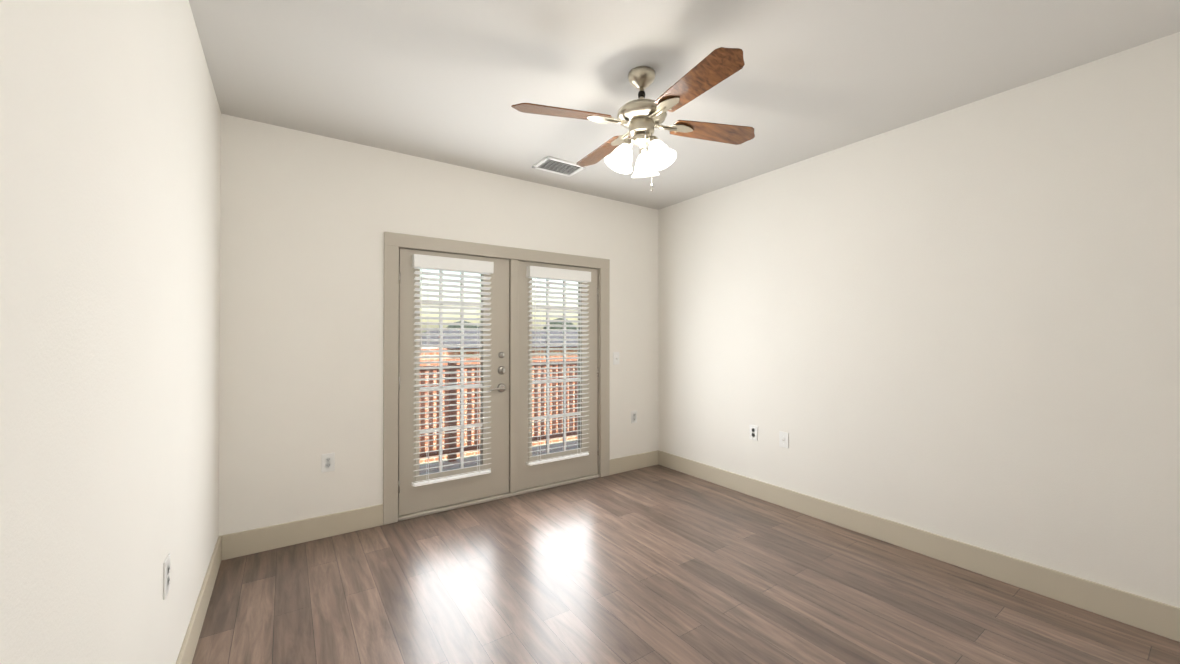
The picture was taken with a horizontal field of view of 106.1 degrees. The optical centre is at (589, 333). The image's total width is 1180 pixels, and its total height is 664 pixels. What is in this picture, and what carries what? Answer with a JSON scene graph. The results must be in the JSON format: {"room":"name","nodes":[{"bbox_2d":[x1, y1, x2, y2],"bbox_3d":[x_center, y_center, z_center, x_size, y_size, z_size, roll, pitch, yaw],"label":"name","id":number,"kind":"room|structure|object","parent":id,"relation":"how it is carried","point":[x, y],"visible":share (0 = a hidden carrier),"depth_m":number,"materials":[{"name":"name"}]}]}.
{"room":"empty living room","nodes":[
{"label":"empty living room","id":0,"kind":"room"},
{"bbox_2d":[0,0,220,663],"bbox_3d":[-1.051,0.000,0.813,0.150,2.735,4.810,0,-1,-34],"label":"wall","id":1,"kind":"structure","parent":0,"point":[110,163],"depth_m":0.99,"materials":[{"name":"paint"}]},
{"bbox_2d":[163,553,169,599],"bbox_3d":[-1.435,0.823,1.507,0.009,0.124,0.078,0,-1,-34],"label":"electrical outlet plate","id":2,"kind":"object","parent":1,"relation":"attached to","point":[166,576],"visible":1,"depth_m":1.49,"materials":[{"name":"white plastic"}]},
{"bbox_2d":[176,534,227,663],"bbox_3d":[-1.398,1.298,1.458,0.020,0.150,3.036,0,-1,-34],"label":"baseboard","id":3,"kind":"structure","parent":1,"relation":"attached to","point":[187,651],"depth_m":2.09,"materials":[{"name":"paint"}]},
{"bbox_2d":[218,114,657,535],"bbox_3d":[-0.807,0.023,3.806,3.640,2.735,0.150,0,-1,-34],"label":"wall","id":4,"kind":"structure","parent":0,"point":[307,220],"depth_m":3.06,"materials":[{"name":"paint"}]},
{"bbox_2d":[228,504,382,558],"bbox_3d":[-1.869,1.309,2.966,0.890,0.150,0.016,0,-1,-34],"label":"baseboard","id":5,"kind":"structure","parent":4,"relation":"attached to","point":[243,543],"depth_m":2.93,"materials":[{"name":"paint"}]},
{"bbox_2d":[321,453,334,471],"bbox_3d":[-1.788,0.880,3.030,0.078,0.124,0.009,0,-1,-34],"label":"outlet","id":6,"kind":"object","parent":4,"relation":"attached to","point":[328,462],"visible":1,"depth_m":3.03,"materials":[{"name":"white plastic"}]},
{"bbox_2d":[398,248,508,515],"bbox_3d":[-1.057,0.360,3.551,0.890,1.994,0.123,0,-1,-34],"label":"door","id":7,"kind":"structure","parent":4,"relation":"in","point":[413,499],"depth_m":3.56,"materials":[{"name":"paint"}]},
{"bbox_2d":[411,254,493,486],"bbox_3d":[-1.072,0.276,3.498,0.624,1.735,0.081,0,-1,-34],"label":"door blind","id":8,"kind":"object","parent":7,"relation":"attached to","point":[429,262],"visible":0.98,"depth_m":3.48,"materials":[{"name":"white plastic"}]},
{"bbox_2d":[383,232,609,524],"bbox_3d":[-0.707,0.326,3.878,2.050,2.130,0.202,0,-1,-34],"label":"door frame","id":9,"kind":"structure","parent":4,"relation":"attached to","point":[394,243],"depth_m":3.72,"materials":[{"name":"paint"}]},
{"bbox_2d":[518,261,597,489],"bbox_3d":[-0.285,0.364,4.116,0.853,1.994,0.065,0,-1,-34],"label":"door","id":10,"kind":"structure","parent":4,"relation":"in","point":[529,476],"depth_m":4.09,"materials":[{"name":"paint"}]},
{"bbox_2d":[526,266,590,465],"bbox_3d":[-0.276,0.280,4.045,0.644,1.735,0.081,0,-1,-34],"label":"door blind","id":11,"kind":"object","parent":10,"relation":"attached to","point":[540,273],"visible":0.96,"depth_m":4.03,"materials":[{"name":"white plastic"}]},
{"bbox_2d":[613,352,618,364],"bbox_3d":[0.269,0.246,4.435,0.078,0.124,0.028,0,-1,-34],"label":"switch plate","id":12,"kind":"object","parent":4,"relation":"attached to","point":[615,357],"visible":1,"depth_m":4.44,"materials":[{"name":"white plastic"}]},
{"bbox_2d":[631,411,636,422],"bbox_3d":[0.456,0.857,4.571,0.078,0.124,0.009,0,-1,-34],"label":"outlet","id":13,"kind":"object","parent":4,"relation":"attached to","point":[633,416],"visible":1,"depth_m":4.57,"materials":[{"name":"white plastic"}]},
{"bbox_2d":[610,450,659,474],"bbox_3d":[0.447,1.322,4.557,0.630,0.150,0.016,0,-1,-34],"label":"baseboard","id":14,"kind":"structure","parent":4,"relation":"attached to","point":[628,463],"depth_m":4.55,"materials":[{"name":"paint"}]},
{"bbox_2d":[189,0,1179,209],"bbox_3d":[0.511,-1.409,1.896,3.940,0.100,4.810,0,-1,-34],"label":"ceiling","id":15,"kind":"structure","parent":0,"point":[450,81],"depth_m":2.25,"materials":[{"name":"paint"}]},
{"bbox_2d":[532,156,586,176],"bbox_3d":[-0.246,-1.339,3.565,0.360,0.014,0.260,0,-1,-34],"label":"ceiling vent","id":16,"kind":"object","parent":15,"relation":"in","point":[557,166],"visible":0.94,"depth_m":3.56,"materials":[{"name":"white plastic"}]},
{"bbox_2d":[511,47,754,190],"bbox_3d":[0.270,-1.046,2.316,1.070,0.619,0.873,0,0,24],"label":"ceiling fan","id":17,"kind":"object","parent":15,"relation":"hanging from","point":[641,118],"visible":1,"depth_m":2.26,"materials":[{"name":"wood"}]},
{"bbox_2d":[192,464,1179,663],"bbox_3d":[0.511,1.426,1.874,3.940,0.100,4.810,0,-1,-34],"label":"floor","id":18,"kind":"structure","parent":0,"point":[657,564],"depth_m":2.33,"materials":[{"name":"brown wood"}]},
{"bbox_2d":[658,32,1179,607],"bbox_3d":[2.074,0.017,2.958,0.150,2.735,4.810,0,-1,-34],"label":"wall","id":19,"kind":"structure","parent":0,"point":[960,324],"depth_m":2.60,"materials":[{"name":"paint"}]},
{"bbox_2d":[750,425,757,440],"bbox_3d":[1.398,0.846,3.795,0.009,0.124,0.078,0,-1,-34],"label":"electrical outlet plate","id":20,"kind":"object","parent":19,"relation":"attached to","point":[753,432],"visible":1,"depth_m":3.79,"materials":[{"name":"white plastic"}]},
{"bbox_2d":[779,431,788,447],"bbox_3d":[1.555,0.852,3.562,0.014,0.124,0.078,0,-1,-34],"label":"electrical outlet plate","id":21,"kind":"object","parent":19,"relation":"attached to","point":[784,439],"visible":1,"depth_m":3.56,"materials":[{"name":"white plastic"}]},
{"bbox_2d":[660,451,1179,641],"bbox_3d":[2.004,1.309,2.899,0.020,0.150,4.510,0,-1,-34],"label":"baseboard","id":22,"kind":"structure","parent":19,"relation":"attached to","point":[1149,615],"depth_m":2.58,"materials":[{"name":"paint"}]},
{"label":"outside","id":23,"kind":"structure","parent":0,"visible":0},
{"bbox_2d":[420,440,576,473],"bbox_3d":[-1.185,1.481,4.415,3.900,0.150,1.300,0,-1,-34],"label":"patio slab","id":24,"kind":"object","parent":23,"point":[467,459],"depth_m":4.93,"materials":[{"name":"concrete"}]},
{"bbox_2d":[420,361,576,461],"bbox_3d":[-1.530,0.865,4.923,3.940,1.090,0.080,0,-1,-34],"label":"railing","id":25,"kind":"object","parent":24,"relation":"on","point":[455,450],"depth_m":5.01,"materials":[{"name":"paint"}]},
{"bbox_3d":[-22.058,3.019,36.313,85.000,0.150,74.940,0,-1,-34],"label":"ground","id":26,"kind":"structure","parent":23,"visible":0},
{"bbox_2d":[420,347,576,463],"bbox_3d":[-3.973,1.550,12.629,36.000,2.420,6.000,0,-1,-34],"label":"brick building","id":27,"kind":"structure","parent":26,"relation":"on","point":[471,453],"depth_m":9.88,"materials":[{"name":"red brick"}]},
{"bbox_2d":[422,330,576,348],"bbox_3d":[-9.919,0.289,16.441,23.500,1.400,19.400,0,-1,-34],"label":"roofs","id":28,"kind":"structure","parent":27,"relation":"on","point":[469,337],"depth_m":11.67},
{"bbox_2d":[447,318,576,329],"bbox_3d":[-8.218,0.875,19.532,42.737,3.878,9.539,0,-1,-34],"label":"trees","id":29,"kind":"object","parent":26,"relation":"on","point":[551,323],"depth_m":23.82,"materials":[{"name":"green plant"}]}
]}

